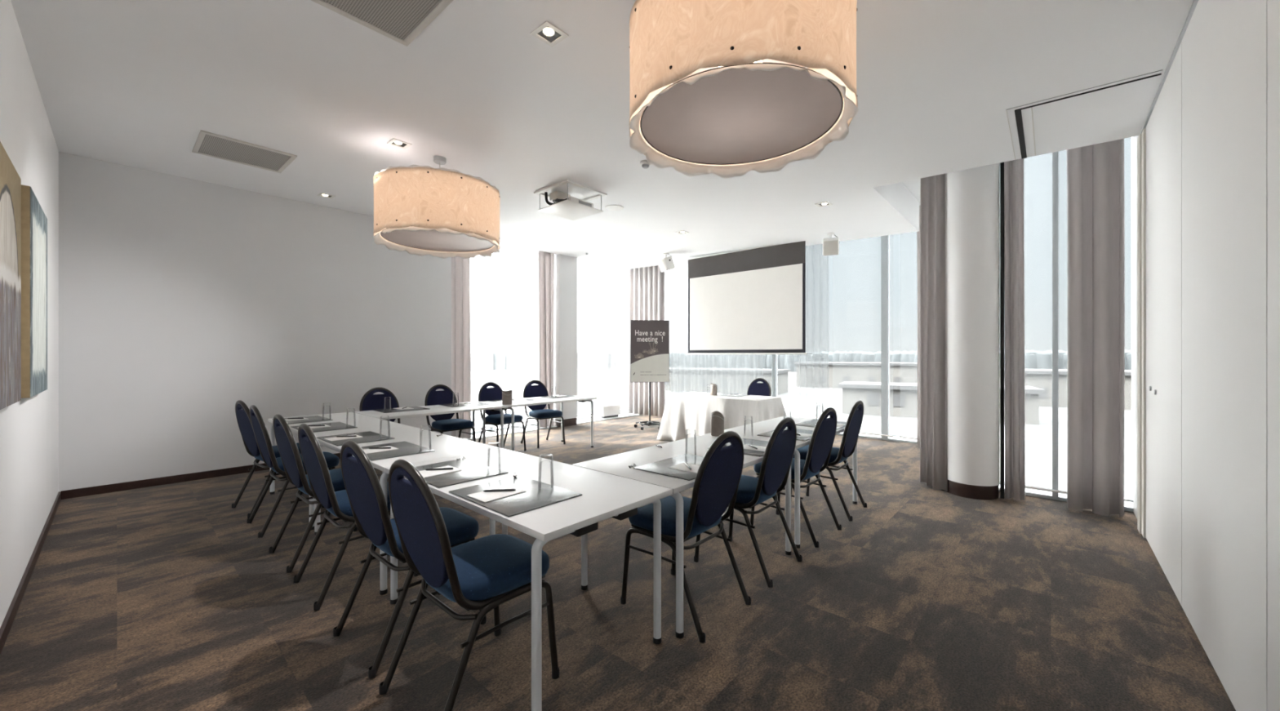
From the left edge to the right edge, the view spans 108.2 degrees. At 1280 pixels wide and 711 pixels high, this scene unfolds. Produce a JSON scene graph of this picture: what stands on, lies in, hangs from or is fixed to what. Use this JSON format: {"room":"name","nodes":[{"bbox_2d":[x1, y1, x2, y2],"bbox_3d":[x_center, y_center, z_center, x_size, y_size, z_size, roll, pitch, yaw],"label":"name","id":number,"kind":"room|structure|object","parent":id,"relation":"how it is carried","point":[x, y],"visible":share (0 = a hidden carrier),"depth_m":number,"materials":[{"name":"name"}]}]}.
{"room":"conference room","nodes":[
{"label":"conference room","id":0,"kind":"room"},
{"bbox_2d":[0,0,58,627],"bbox_3d":[-2.834,-0.420,1.925,8.445,3.560,0.150,0,0,42],"label":"wall","id":1,"kind":"structure","parent":0,"point":[29,426],"depth_m":2.85,"materials":[{"name":"white paint"}]},
{"bbox_2d":[0,141,21,409],"bbox_3d":[-2.795,-0.335,2.018,1.000,1.130,0.038,0,0,42],"label":"painting","id":2,"kind":"object","parent":1,"relation":"attached to","point":[10,180],"visible":1,"depth_m":2.12,"materials":[{"name":"beige fabric"}]},
{"bbox_2d":[0,491,61,655],"bbox_3d":[-2.660,1.323,1.880,7.525,0.075,0.014,0,0,42],"label":"baseboard","id":3,"kind":"structure","parent":1,"relation":"attached to","point":[6,624],"depth_m":2.69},
{"bbox_2d":[21,184,47,398],"bbox_3d":[-3.824,-0.360,2.930,0.950,1.200,0.038,0,0,42],"label":"painting","id":4,"kind":"object","parent":1,"relation":"attached to","point":[33,220],"visible":0.82,"depth_m":2.70,"materials":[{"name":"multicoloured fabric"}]},
{"bbox_2d":[58,151,451,491],"bbox_3d":[-4.444,-0.420,6.007,0.620,3.560,3.825,0,0,42],"label":"wall","id":5,"kind":"structure","parent":0,"point":[182,300],"depth_m":5.16,"materials":[{"name":"grey paint"}]},
{"bbox_2d":[61,453,340,499],"bbox_3d":[-4.202,1.320,5.802,0.014,0.080,3.811,0,0,42],"label":"baseboard","id":6,"kind":"structure","parent":5,"relation":"attached to","point":[97,490],"depth_m":4.83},
{"bbox_2d":[471,253,536,433],"bbox_3d":[-2.620,-0.420,8.350,0.100,3.560,2.100,0,0,42],"label":"window","id":7,"kind":"structure","parent":5,"relation":"in","point":[489,260],"depth_m":8.26,"materials":[{"name":"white glass"}]},
{"bbox_2d":[463,424,557,439],"bbox_3d":[-2.437,1.354,8.188,0.470,0.012,2.100,0,0,42],"label":"window sill","id":8,"kind":"structure","parent":5,"relation":"attached to","point":[489,433],"depth_m":8.23,"materials":[{"name":"metal"}]},
{"bbox_2d":[553,253,577,419],"bbox_3d":[-1.583,-0.490,9.128,0.560,3.420,0.440,0,0,42],"label":"wall","id":9,"kind":"structure","parent":0,"point":[565,317],"depth_m":8.89,"materials":[{"name":"grey paint"}]},
{"bbox_2d":[553,417,577,426],"bbox_3d":[-1.587,1.290,9.131,0.550,0.140,0.420,0,0,42],"label":"baseboard","id":10,"kind":"structure","parent":9,"relation":"attached to","point":[573,421],"depth_m":8.92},
{"bbox_2d":[577,260,628,419],"bbox_3d":[-0.902,-0.420,10.288,0.100,3.560,2.200,0,0,42],"label":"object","id":11,"kind":"structure","parent":9,"relation":"in","point":[610,282],"depth_m":10.62,"materials":[{"name":"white glass"}]},
{"bbox_2d":[577,412,639,424],"bbox_3d":[-0.785,1.354,10.051,0.470,0.012,2.000,0,0,42],"label":"window sill","id":12,"kind":"structure","parent":9,"relation":"attached to","point":[622,415],"depth_m":9.94,"materials":[{"name":"metal"}]},
{"bbox_2d":[599,404,620,417],"bbox_3d":[-0.664,1.226,10.210,0.120,0.268,0.520,0,0,42],"label":"convector","id":13,"kind":"object","parent":12,"relation":"on","point":[608,411],"visible":0.93,"depth_m":10.13,"materials":[{"name":"white metal"}]},
{"bbox_2d":[10,0,1193,269],"bbox_3d":[-0.021,-1.943,4.819,7.635,0.473,7.915,0,0,42],"label":"ceiling","id":14,"kind":"structure","parent":0,"point":[135,83],"depth_m":3.29,"materials":[{"name":"white paint"}]},
{"bbox_2d":[191,129,297,173],"bbox_3d":[-3.674,-1.876,4.313,0.660,0.014,0.660,2,1,42],"label":"ceiling vent","id":15,"kind":"object","parent":14,"relation":"in","point":[207,144],"visible":1,"depth_m":4.28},
{"bbox_2d":[311,0,453,46],"bbox_3d":[-1.322,-1.786,2.218,0.660,0.014,0.665,2,1,42],"label":"ceiling vent","id":16,"kind":"object","parent":14,"relation":"in","point":[402,21],"visible":1,"depth_m":2.42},
{"bbox_2d":[386,137,412,149],"bbox_3d":[-2.092,-1.838,4.032,0.150,0.012,0.150,2,2,42],"label":"recessed light","id":17,"kind":"object","parent":14,"relation":"in","point":[395,142],"visible":1,"depth_m":4.03,"materials":[{"name":"white plastic"}]},
{"bbox_2d":[373,155,500,258],"bbox_3d":[-1.873,-1.429,4.330,1.086,0.833,1.089,0,0,12],"label":"pendant lamp","id":18,"kind":"object","parent":14,"relation":"hanging from","point":[442,212],"visible":1,"depth_m":3.92,"materials":[{"name":"beige fabric"}]},
{"bbox_2d":[381,229,493,251],"bbox_3d":[-1.869,-1.079,4.329,0.958,0.003,0.958,0,0,42],"label":"diffuser","id":19,"kind":"object","parent":18,"relation":"attached to","point":[433,240],"depth_m":4.38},
{"bbox_2d":[529,20,568,47],"bbox_3d":[-0.502,-1.777,2.570,0.150,0.012,0.150,2,2,42],"label":"recessed light","id":20,"kind":"object","parent":14,"relation":"in","point":[547,33],"visible":1,"depth_m":2.56,"materials":[{"name":"white plastic"}]},
{"bbox_2d":[533,179,607,220],"bbox_3d":[-0.782,-1.732,5.230,0.580,0.210,0.580,0,0,42],"label":"lift","id":21,"kind":"object","parent":14,"relation":"attached to","point":[567,209],"visible":0.98,"depth_m":5.16,"materials":[{"name":"white metal"}]},
{"bbox_2d":[552,196,593,207],"bbox_3d":[-0.747,-1.713,5.237,0.283,0.144,0.414,0,0,42],"label":"projector","id":22,"kind":"object","parent":21,"relation":"on","point":[571,198],"visible":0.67,"depth_m":5.12,"materials":[{"name":"white plastic"}]},
{"bbox_2d":[578,200,591,207],"bbox_3d":[-0.612,-1.688,5.180,0.004,0.050,0.190,0,0,42],"label":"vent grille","id":23,"kind":"object","parent":22,"relation":"attached to","point":[582,202],"depth_m":5.18,"materials":[{"name":"plastic"}]},
{"bbox_2d":[657,253,675,271],"bbox_3d":[0.483,-1.710,8.529,0.255,0.328,0.226,0,0,-31],"label":"loudspeaker","id":24,"kind":"object","parent":14,"relation":"attached to","point":[666,264],"visible":1,"depth_m":8.45,"materials":[{"name":"white plastic"}]},
{"bbox_2d":[657,259,666,271],"bbox_3d":[0.406,-1.644,8.486,0.078,0.186,0.190,0,0,-31],"label":"grille","id":25,"kind":"object","parent":24,"relation":"attached to","point":[662,263],"depth_m":8.46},
{"bbox_2d":[629,0,858,178],"bbox_3d":[0.480,-1.422,2.311,1.086,0.670,1.089,0,0,12],"label":"pendant lamp","id":26,"kind":"object","parent":14,"relation":"hanging from","point":[726,89],"visible":1,"depth_m":2.02,"materials":[{"name":"beige fabric"}]},
{"bbox_2d":[672,58,804,83],"bbox_3d":[0.484,-1.606,2.310,1.030,0.002,1.030,0,0,42],"label":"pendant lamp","id":27,"kind":"object","parent":26,"relation":"attached to","point":[699,70],"depth_m":2.57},
{"bbox_2d":[641,67,841,164],"bbox_3d":[0.484,-1.153,2.310,0.958,0.003,0.958,0,0,42],"label":"diffuser","id":28,"kind":"object","parent":26,"relation":"attached to","point":[744,116],"depth_m":2.24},
{"bbox_2d":[683,240,812,355],"bbox_3d":[1.773,-0.922,8.056,2.455,1.815,0.110,0,0,42],"label":"projection screen","id":29,"kind":"object","parent":14,"relation":"hanging from","point":[752,300],"visible":0.88,"depth_m":7.95,"materials":[{"name":"fabric"}]},
{"bbox_2d":[822,232,839,256],"bbox_3d":[2.804,-1.628,6.808,0.226,0.328,0.255,0,0,22],"label":"loudspeaker","id":30,"kind":"object","parent":14,"relation":"attached to","point":[831,245],"visible":1,"depth_m":6.73,"materials":[{"name":"white plastic"}]},
{"bbox_2d":[823,240,838,255],"bbox_3d":[2.768,-1.563,6.727,0.190,0.186,0.078,0,0,21],"label":"grille","id":31,"kind":"object","parent":30,"relation":"attached to","point":[830,246],"depth_m":6.72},
{"bbox_2d":[1014,110,1026,159],"bbox_3d":[3.007,-1.726,3.656,0.035,0.008,1.062,0,0,42],"label":"trim","id":32,"kind":"structure","parent":14,"relation":"attached to","point":[1018,114],"depth_m":3.60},
{"bbox_2d":[0,414,1235,710],"bbox_3d":[0.023,1.420,5.148,8.445,0.120,8.865,0,0,42],"label":"floor","id":33,"kind":"structure","parent":0,"point":[162,597],"depth_m":2.39,"materials":[{"name":"brown carpet"}]},
{"bbox_2d":[231,400,303,518],"bbox_3d":[-3.283,0.872,4.204,0.482,0.975,0.566,0,0,36],"label":"banquet chair","id":34,"kind":"object","parent":33,"relation":"on","point":[242,410],"visible":0.51,"depth_m":4.04,"materials":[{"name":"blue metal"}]},
{"bbox_2d":[246,404,339,537],"bbox_3d":[-2.823,0.872,3.796,0.482,0.975,0.566,0,0,42],"label":"banquet chair","id":35,"kind":"object","parent":33,"relation":"on","point":[260,432],"visible":0.66,"depth_m":3.60,"materials":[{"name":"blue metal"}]},
{"bbox_2d":[268,413,357,573],"bbox_3d":[-2.194,0.872,3.239,0.482,0.975,0.566,0,0,40],"label":"banquet chair","id":36,"kind":"object","parent":33,"relation":"on","point":[286,445],"visible":0.64,"depth_m":3.04,"materials":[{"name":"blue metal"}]},
{"bbox_2d":[267,412,408,529],"bbox_3d":[-2.861,0.993,4.350,1.547,0.735,0.735,0,0,42],"label":"folding table","id":37,"kind":"object","parent":33,"relation":"on","point":[363,423],"visible":0.32,"depth_m":4.28,"materials":[{"name":"white laminate"}]},
{"bbox_2d":[284,415,333,424],"bbox_3d":[-3.266,0.621,4.486,0.490,0.006,0.376,0,0,41],"label":"pad","id":38,"kind":"object","parent":37,"relation":"on","point":[313,418],"visible":0.76,"depth_m":4.45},
{"bbox_2d":[290,422,357,432],"bbox_3d":[-2.743,0.621,4.022,0.490,0.006,0.376,0,0,42],"label":"pad","id":39,"kind":"object","parent":37,"relation":"on","point":[335,425],"visible":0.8,"depth_m":3.99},
{"bbox_2d":[293,423,418,610],"bbox_3d":[-1.716,0.872,2.815,0.482,0.975,0.566,0,0,42],"label":"banquet chair","id":40,"kind":"object","parent":33,"relation":"on","point":[337,504],"visible":0.66,"depth_m":2.61,"materials":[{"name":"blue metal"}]},
{"bbox_2d":[359,386,400,471],"bbox_3d":[-2.970,0.872,5.441,0.566,0.975,0.482,0,0,42],"label":"banquet chair","id":41,"kind":"object","parent":33,"relation":"on","point":[370,401],"visible":0.22,"depth_m":5.58,"materials":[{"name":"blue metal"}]},
{"bbox_2d":[314,426,497,595],"bbox_3d":[-1.731,0.993,3.349,1.467,0.735,0.735,0,0,42],"label":"folding table","id":42,"kind":"object","parent":33,"relation":"on","point":[444,446],"visible":0.4,"depth_m":3.20,"materials":[{"name":"white laminate"}]},
{"bbox_2d":[316,431,395,446],"bbox_3d":[-2.144,0.621,3.491,0.490,0.006,0.376,0,0,41],"label":"pad","id":43,"kind":"object","parent":42,"relation":"on","point":[369,436],"visible":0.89,"depth_m":3.48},
{"bbox_2d":[324,434,363,440],"bbox_3d":[-2.219,0.616,3.474,0.148,0.003,0.210,0,0,39],"label":"notepad","id":44,"kind":"object","parent":43,"relation":"on","point":[335,438],"visible":0.96,"depth_m":3.46,"materials":[{"name":"white paper"}]},
{"bbox_2d":[360,440,435,461],"bbox_3d":[-1.643,0.621,3.046,0.490,0.006,0.376,0,0,42],"label":"pad","id":45,"kind":"object","parent":42,"relation":"on","point":[405,448],"visible":0.76,"depth_m":3.00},
{"bbox_2d":[363,445,398,453],"bbox_3d":[-1.717,0.616,3.030,0.148,0.003,0.210,0,0,40],"label":"notepad","id":46,"kind":"object","parent":45,"relation":"on","point":[366,451],"visible":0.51,"depth_m":3.01,"materials":[{"name":"white paper"}]},
{"bbox_2d":[419,425,431,451],"bbox_3d":[-1.400,0.538,3.026,0.072,0.160,0.072,0,0,42],"label":"water glass","id":47,"kind":"object","parent":45,"relation":"on","point":[429,426],"visible":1,"depth_m":3.04,"materials":[{"name":"clear"}]},
{"bbox_2d":[333,440,486,678],"bbox_3d":[-1.132,0.872,2.297,0.482,0.975,0.566,0,0,40],"label":"banquet chair","id":48,"kind":"object","parent":33,"relation":"on","point":[364,491],"visible":0.68,"depth_m":2.12,"materials":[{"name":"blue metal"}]},
{"bbox_2d":[352,401,508,473],"bbox_3d":[-2.415,0.993,5.465,0.735,0.735,1.505,0,0,42],"label":"folding table","id":49,"kind":"object","parent":33,"relation":"on","point":[435,409],"visible":0.46,"depth_m":5.38,"materials":[{"name":"white laminate"}]},
{"bbox_2d":[372,406,429,413],"bbox_3d":[-2.744,0.621,5.332,0.376,0.006,0.490,0,0,42],"label":"pad","id":50,"kind":"object","parent":49,"relation":"on","point":[415,408],"visible":0.96,"depth_m":5.25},
{"bbox_2d":[439,401,488,407],"bbox_3d":[-2.239,0.621,5.901,0.376,0.006,0.490,0,0,43],"label":"pad","id":51,"kind":"object","parent":49,"relation":"on","point":[474,403],"visible":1,"depth_m":5.85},
{"bbox_2d":[424,384,475,441],"bbox_3d":[-2.468,0.872,6.008,0.566,0.975,0.482,0,0,40],"label":"banquet chair","id":52,"kind":"object","parent":33,"relation":"on","point":[444,422],"visible":0.78,"depth_m":6.04,"materials":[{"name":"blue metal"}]},
{"bbox_2d":[378,459,559,710],"bbox_3d":[-0.693,0.872,1.908,0.482,0.975,0.566,0,0,42],"label":"banquet chair","id":53,"kind":"object","parent":33,"relation":"on","point":[482,574],"visible":0.96,"depth_m":1.78,"materials":[{"name":"blue fabric"}]},
{"bbox_2d":[478,382,526,451],"bbox_3d":[-1.971,0.872,6.568,0.566,0.975,0.482,0,0,39],"label":"banquet chair","id":54,"kind":"object","parent":33,"relation":"on","point":[486,393],"visible":0.73,"depth_m":6.58,"materials":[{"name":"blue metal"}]},
{"bbox_2d":[384,448,672,710],"bbox_3d":[-0.635,0.993,2.377,1.455,0.735,0.735,0,0,42],"label":"folding table","id":55,"kind":"object","parent":33,"relation":"on","point":[604,495],"visible":0.63,"depth_m":2.04,"materials":[{"name":"white laminate"}]},
{"bbox_2d":[415,458,508,488],"bbox_3d":[-1.006,0.621,2.482,0.490,0.006,0.376,0,0,41],"label":"pad","id":56,"kind":"object","parent":55,"relation":"on","point":[471,471],"visible":0.76,"depth_m":2.44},
{"bbox_2d":[418,465,462,477],"bbox_3d":[-1.081,0.616,2.466,0.148,0.003,0.210,0,0,39],"label":"notepad","id":57,"kind":"object","parent":56,"relation":"on","point":[425,473],"visible":0.71,"depth_m":2.46,"materials":[{"name":"white paper"}]},
{"bbox_2d":[486,441,501,475],"bbox_3d":[-0.767,0.538,2.436,0.072,0.160,0.072,0,0,42],"label":"water glass","id":58,"kind":"object","parent":56,"relation":"on","point":[489,443],"visible":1,"depth_m":2.45,"materials":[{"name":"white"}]},
{"bbox_2d":[448,475,582,516],"bbox_3d":[-0.565,0.621,2.091,0.490,0.006,0.376,0,0,42],"label":"pad","id":59,"kind":"object","parent":55,"relation":"on","point":[533,498],"visible":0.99,"depth_m":2.04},
{"bbox_2d":[466,484,526,502],"bbox_3d":[-0.640,0.616,2.075,0.148,0.003,0.210,0,0,40],"label":"notepad","id":60,"kind":"object","parent":59,"relation":"on","point":[483,496],"visible":0.95,"depth_m":2.05,"materials":[{"name":"white paper"}]},
{"bbox_2d":[537,453,553,492],"bbox_3d":[-0.433,0.538,2.135,0.072,0.160,0.072,0,0,42],"label":"water glass","id":61,"kind":"object","parent":59,"relation":"on","point":[551,455],"visible":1,"depth_m":2.15,"materials":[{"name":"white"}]},
{"bbox_2d":[480,395,596,451],"bbox_3d":[-1.416,0.993,6.592,0.735,0.735,1.502,0,0,42],"label":"folding table","id":62,"kind":"object","parent":33,"relation":"on","point":[536,400],"visible":0.64,"depth_m":6.31,"materials":[{"name":"white laminate"}]},
{"bbox_2d":[502,390,512,404],"bbox_3d":[-1.695,0.533,5.912,0.131,0.181,0.107,0,0,-31],"label":"cup","id":63,"kind":"object","parent":62,"relation":"on","point":[506,395],"visible":1,"depth_m":5.87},
{"bbox_2d":[520,379,565,448],"bbox_3d":[-1.490,0.872,7.111,0.482,0.975,0.566,0,0,-42],"label":"banquet chair","id":64,"kind":"object","parent":33,"relation":"on","point":[537,412],"visible":0.96,"depth_m":7.14,"materials":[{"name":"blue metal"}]},
{"bbox_2d":[630,320,669,430],"bbox_3d":[0.173,0.345,8.661,0.592,2.028,0.563,0,0,33],"label":"sign stand","id":65,"kind":"object","parent":33,"relation":"on","point":[649,339],"visible":0.99,"depth_m":8.67,"materials":[{"name":"black metal"}]},
{"bbox_2d":[631,354,669,382],"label":"print","id":66,"kind":"object","parent":65,"relation":"attached to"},
{"bbox_2d":[631,320,669,364],"bbox_3d":[0.187,-0.247,8.669,0.718,0.814,0.001,0,0,-5],"label":"print","id":67,"kind":"object","parent":65,"relation":"attached to","point":[637,347],"depth_m":8.67},
{"bbox_2d":[572,433,795,638],"bbox_3d":[0.345,0.993,2.941,0.735,0.735,1.390,0,0,42],"label":"folding table","id":68,"kind":"object","parent":33,"relation":"on","point":[617,464],"visible":0.43,"depth_m":2.69,"materials":[{"name":"white laminate"}]},
{"bbox_2d":[633,453,703,480],"bbox_3d":[0.268,0.621,2.616,0.376,0.006,0.490,0,0,42],"label":"pad","id":69,"kind":"object","parent":68,"relation":"on","point":[661,467],"visible":0.49,"depth_m":2.58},
{"bbox_2d":[668,462,699,473],"bbox_3d":[0.284,0.616,2.541,0.210,0.003,0.148,0,0,40],"label":"notepad","id":70,"kind":"object","parent":69,"relation":"on","point":[682,466],"visible":0.56,"depth_m":2.55,"materials":[{"name":"white paper"}]},
{"bbox_2d":[684,429,697,457],"bbox_3d":[0.313,0.538,2.856,0.072,0.160,0.072,0,0,42],"label":"water glass","id":71,"kind":"object","parent":69,"relation":"on","point":[686,430],"visible":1,"depth_m":2.87,"materials":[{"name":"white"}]},
{"bbox_2d":[711,411,724,436],"bbox_3d":[0.607,0.533,3.631,0.107,0.181,0.131,0,0,13],"label":"cup","id":72,"kind":"object","parent":68,"relation":"on","point":[717,417],"visible":0.96,"depth_m":3.58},
{"bbox_2d":[707,438,768,456],"bbox_3d":[0.755,0.621,3.166,0.376,0.006,0.490,0,0,40],"label":"pad","id":73,"kind":"object","parent":68,"relation":"on","point":[745,441],"visible":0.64,"depth_m":3.22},
{"bbox_2d":[742,444,766,451],"bbox_3d":[0.772,0.616,3.091,0.210,0.003,0.148,0,0,39],"label":"notepad","id":74,"kind":"object","parent":73,"relation":"on","point":[760,448],"visible":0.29,"depth_m":3.09,"materials":[{"name":"white paper"}]},
{"bbox_2d":[620,431,751,643],"bbox_3d":[0.249,0.872,2.531,0.566,0.975,0.482,0,0,42],"label":"banquet chair","id":75,"kind":"object","parent":33,"relation":"on","point":[717,478],"visible":0.84,"depth_m":2.40,"materials":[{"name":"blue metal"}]},
{"bbox_2d":[693,417,802,587],"bbox_3d":[0.710,0.872,3.051,0.566,0.975,0.482,0,0,40],"label":"banquet chair","id":76,"kind":"object","parent":33,"relation":"on","point":[779,452],"visible":0.79,"depth_m":2.88,"materials":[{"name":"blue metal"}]},
{"bbox_2d":[746,377,771,396],"bbox_3d":[1.881,0.872,7.731,0.482,0.975,0.566,0,0,42],"label":"banquet chair","id":77,"kind":"object","parent":33,"relation":"on","point":[763,388],"visible":0.27,"depth_m":7.89,"materials":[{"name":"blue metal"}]},
{"bbox_2d":[706,416,857,548],"bbox_3d":[1.287,0.993,4.003,0.735,0.735,1.442,0,0,42],"label":"folding table","id":78,"kind":"object","parent":33,"relation":"on","point":[758,428],"visible":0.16,"depth_m":3.78,"materials":[{"name":"white laminate"}]},
{"bbox_2d":[756,427,813,440],"bbox_3d":[1.213,0.621,3.682,0.376,0.006,0.490,0,0,40],"label":"pad","id":79,"kind":"object","parent":78,"relation":"on","point":[769,433],"visible":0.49,"depth_m":3.66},
{"bbox_2d":[795,419,846,429],"bbox_3d":[1.677,0.621,4.206,0.376,0.006,0.490,0,0,43],"label":"pad","id":80,"kind":"object","parent":78,"relation":"on","point":[811,423],"visible":0.29,"depth_m":4.18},
{"bbox_2d":[750,407,841,547],"bbox_3d":[1.212,0.872,3.617,0.566,0.975,0.482,0,0,43],"label":"banquet chair","id":81,"kind":"object","parent":33,"relation":"on","point":[822,439],"visible":0.73,"depth_m":3.45,"materials":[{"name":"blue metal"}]},
{"bbox_2d":[791,400,866,521],"bbox_3d":[1.669,0.872,4.133,0.566,0.975,0.482,0,0,40],"label":"banquet chair","id":82,"kind":"object","parent":33,"relation":"on","point":[854,422],"visible":0.75,"depth_m":3.96,"materials":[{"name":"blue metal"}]},
{"bbox_2d":[771,235,916,444],"bbox_3d":[2.280,-0.420,8.911,6.470,3.560,0.100,0,0,42],"label":"window frame","id":83,"kind":"structure","parent":33,"relation":"on","point":[885,240],"depth_m":7.41,"materials":[{"name":"white metal"}]},
{"bbox_2d":[946,480,999,499],"bbox_3d":[3.273,1.295,4.582,0.432,0.130,0.432,0,0,42],"label":"baseboard","id":84,"kind":"structure","parent":33,"relation":"on","point":[977,492],"depth_m":4.40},
{"bbox_3d":[1.269,0.993,7.160,1.500,0.735,0.660,0,0,42],"label":"folding table","id":85,"kind":"object","parent":33,"relation":"on","visible":0},
{"bbox_2d":[657,391,786,441],"bbox_3d":[1.294,0.983,7.162,1.932,0.731,1.072,0,0,42],"label":"tablecloth","id":86,"kind":"object","parent":85,"relation":"on","point":[690,411],"visible":0.63,"depth_m":6.90,"materials":[{"name":"white fabric"}]},
{"bbox_2d":[902,178,919,205],"bbox_3d":[0.023,-2.275,5.148,8.445,0.150,8.865,0,0,42],"label":"ceiling","id":87,"kind":"structure","parent":0,"point":[913,185],"depth_m":6.07,"materials":[{"name":"white paint"}]},
{"bbox_2d":[451,256,471,439],"bbox_3d":[-2.893,-0.422,7.469,0.180,3.535,0.421,0,0,42],"label":"curtain","id":88,"kind":"object","parent":87,"relation":"hanging from","point":[460,267],"visible":0.59,"depth_m":7.41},
{"bbox_2d":[536,250,554,428],"bbox_3d":[-1.768,-0.422,8.704,0.173,3.535,0.408,0,0,42],"label":"curtain","id":89,"kind":"object","parent":87,"relation":"hanging from","point":[544,260],"visible":0.64,"depth_m":8.67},
{"bbox_2d":[627,265,665,417],"bbox_3d":[0.149,-0.425,10.363,1.037,3.510,0.164,0,0,42],"label":"curtain","id":90,"kind":"object","parent":87,"relation":"hanging from","point":[646,284],"visible":0.54,"depth_m":10.36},
{"bbox_2d":[670,261,763,395],"bbox_3d":[1.461,-0.420,9.299,2.177,3.520,0.090,0,0,42],"label":"window","id":91,"kind":"structure","parent":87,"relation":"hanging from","point":[732,374],"depth_m":9.60,"materials":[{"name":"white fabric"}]},
{"bbox_2d":[799,244,828,418],"bbox_3d":[2.983,-0.420,7.956,0.506,3.520,0.093,0,0,42],"label":"window","id":92,"kind":"structure","parent":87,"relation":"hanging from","point":[814,367],"depth_m":7.92,"materials":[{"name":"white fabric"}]},
{"bbox_2d":[916,205,919,447],"bbox_3d":[4.158,-0.422,6.752,0.218,3.535,0.095,0,0,33],"label":"curtain","id":93,"kind":"object","parent":87,"relation":"hanging from","point":[917,232],"visible":0.11,"depth_m":6.77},
{"bbox_2d":[920,173,947,491],"bbox_3d":[3.000,-0.421,4.794,0.126,3.538,0.393,0,0,-5],"label":"curtain","id":94,"kind":"object","parent":87,"relation":"hanging from","point":[933,424],"visible":0.84,"depth_m":4.78,"materials":[{"name":"fabric"}]},
{"bbox_2d":[1004,158,1025,501],"bbox_3d":[3.510,-0.421,4.354,0.101,3.538,0.142,0,0,-20],"label":"curtain","id":95,"kind":"object","parent":87,"relation":"hanging from","point":[1014,213],"visible":0.87,"depth_m":4.33,"materials":[{"name":"fabric"}]},
{"bbox_2d":[1066,138,1124,517],"bbox_3d":[3.920,-0.421,3.994,0.364,3.538,0.161,0,0,42],"label":"curtain","id":96,"kind":"object","parent":87,"relation":"hanging from","point":[1095,210],"visible":0.84,"depth_m":3.94,"materials":[{"name":"fabric"}]},
{"bbox_2d":[945,163,999,486],"bbox_3d":[3.273,-0.485,4.582,0.444,3.430,0.444,0,0,42],"label":"pillar","id":97,"kind":"structure","parent":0,"point":[972,221],"depth_m":4.41,"materials":[{"name":"white paint"}]},
{"bbox_2d":[1000,162,1004,498],"bbox_3d":[3.452,-0.420,4.418,0.030,3.560,0.032,0,0,42],"label":"trim","id":98,"kind":"structure","parent":97,"relation":"attached to","point":[1002,164],"depth_m":4.41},
{"bbox_2d":[1131,0,1279,710],"bbox_3d":[2.832,-0.420,2.290,0.150,3.560,4.776,0,0,42],"label":"wall","id":99,"kind":"structure","parent":0,"point":[1224,42],"depth_m":1.93,"materials":[{"name":"paint"}]},
{"bbox_2d":[999,151,1133,511],"bbox_3d":[3.769,-0.420,4.489,1.385,3.560,0.100,0,0,42],"label":"window","id":100,"kind":"structure","parent":99,"relation":"in","point":[1055,495],"depth_m":4.33,"materials":[{"name":"white metal"}]},
{"bbox_2d":[1004,482,1066,493],"bbox_3d":[3.849,-0.464,4.312,0.840,3.470,0.039,0,0,42],"label":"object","id":101,"kind":"object","parent":100,"relation":"attached to","point":[1026,486],"visible":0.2,"depth_m":4.34,"materials":[{"name":"white"}]},
{"bbox_2d":[1006,69,1162,110],"bbox_3d":[2.852,-1.719,3.018,0.735,0.025,0.005,0,0,42],"label":"trim","id":102,"kind":"structure","parent":99,"relation":"attached to","point":[1162,69],"depth_m":2.99,"materials":[{"name":"grey plastic"}]},
{"bbox_2d":[1014,73,1161,111],"bbox_3d":[2.902,-1.717,3.040,0.690,0.027,0.012,0,0,42],"label":"trim","id":103,"kind":"structure","parent":99,"relation":"attached to","point":[1158,74],"depth_m":3.01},
{"bbox_2d":[1137,128,1146,537],"bbox_3d":[3.857,-0.166,3.514,0.100,3.051,0.225,0,0,42],"label":"door frame","id":104,"kind":"structure","parent":99,"relation":"attached to","point":[1140,138],"depth_m":3.53,"materials":[{"name":"wood"}]},
{"bbox_2d":[1140,0,1198,133],"bbox_3d":[2.048,-1.701,1.482,0.072,0.020,5.665,0,0,42],"label":"trim","id":105,"kind":"structure","parent":99,"relation":"attached to","point":[1194,3],"depth_m":2.65,"materials":[{"name":"metal"}]},
{"label":"outside","id":106,"kind":"structure","parent":0,"visible":0},
{"bbox_2d":[471,400,591,431],"bbox_3d":[-30.899,1.710,16.300,52.130,0.200,33.400,0,0,42],"label":"terrace","id":107,"kind":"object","parent":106,"point":[518,410],"depth_m":12.36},
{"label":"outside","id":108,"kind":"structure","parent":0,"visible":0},
{"bbox_2d":[471,368,1131,506],"bbox_3d":[-60.874,5.460,187.602,460.000,0.200,600.000,0,0,42],"label":"ground","id":109,"kind":"structure","parent":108,"point":[1038,438],"depth_m":38.06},
{"bbox_2d":[664,367,791,395],"bbox_3d":[11.367,3.685,70.106,20.600,3.350,7.600,0,0,30],"label":"building","id":110,"kind":"structure","parent":109,"relation":"on","point":[782,374],"depth_m":65.02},
{"bbox_2d":[471,349,1131,371],"bbox_3d":[-13.173,1.910,72.440,229.861,6.900,215.162,0,0,42],"label":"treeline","id":111,"kind":"object","parent":109,"relation":"on","point":[1033,359],"visible":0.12,"depth_m":152.89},
{"bbox_2d":[794,361,917,388],"bbox_3d":[39.924,3.285,78.199,24.600,4.150,11.600,0,0,30],"label":"building","id":112,"kind":"structure","parent":109,"relation":"on","point":[839,372],"depth_m":74.21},
{"bbox_2d":[838,381,1044,425],"bbox_3d":[25.855,3.985,41.225,14.600,2.750,5.100,0,0,30],"label":"building","id":113,"kind":"structure","parent":109,"relation":"on","point":[903,396],"depth_m":40.63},
{"bbox_2d":[1004,368,1131,410],"bbox_3d":[49.429,3.485,49.727,18.600,3.750,9.600,0,0,30],"label":"building","id":114,"kind":"structure","parent":109,"relation":"on","point":[1037,378],"depth_m":48.37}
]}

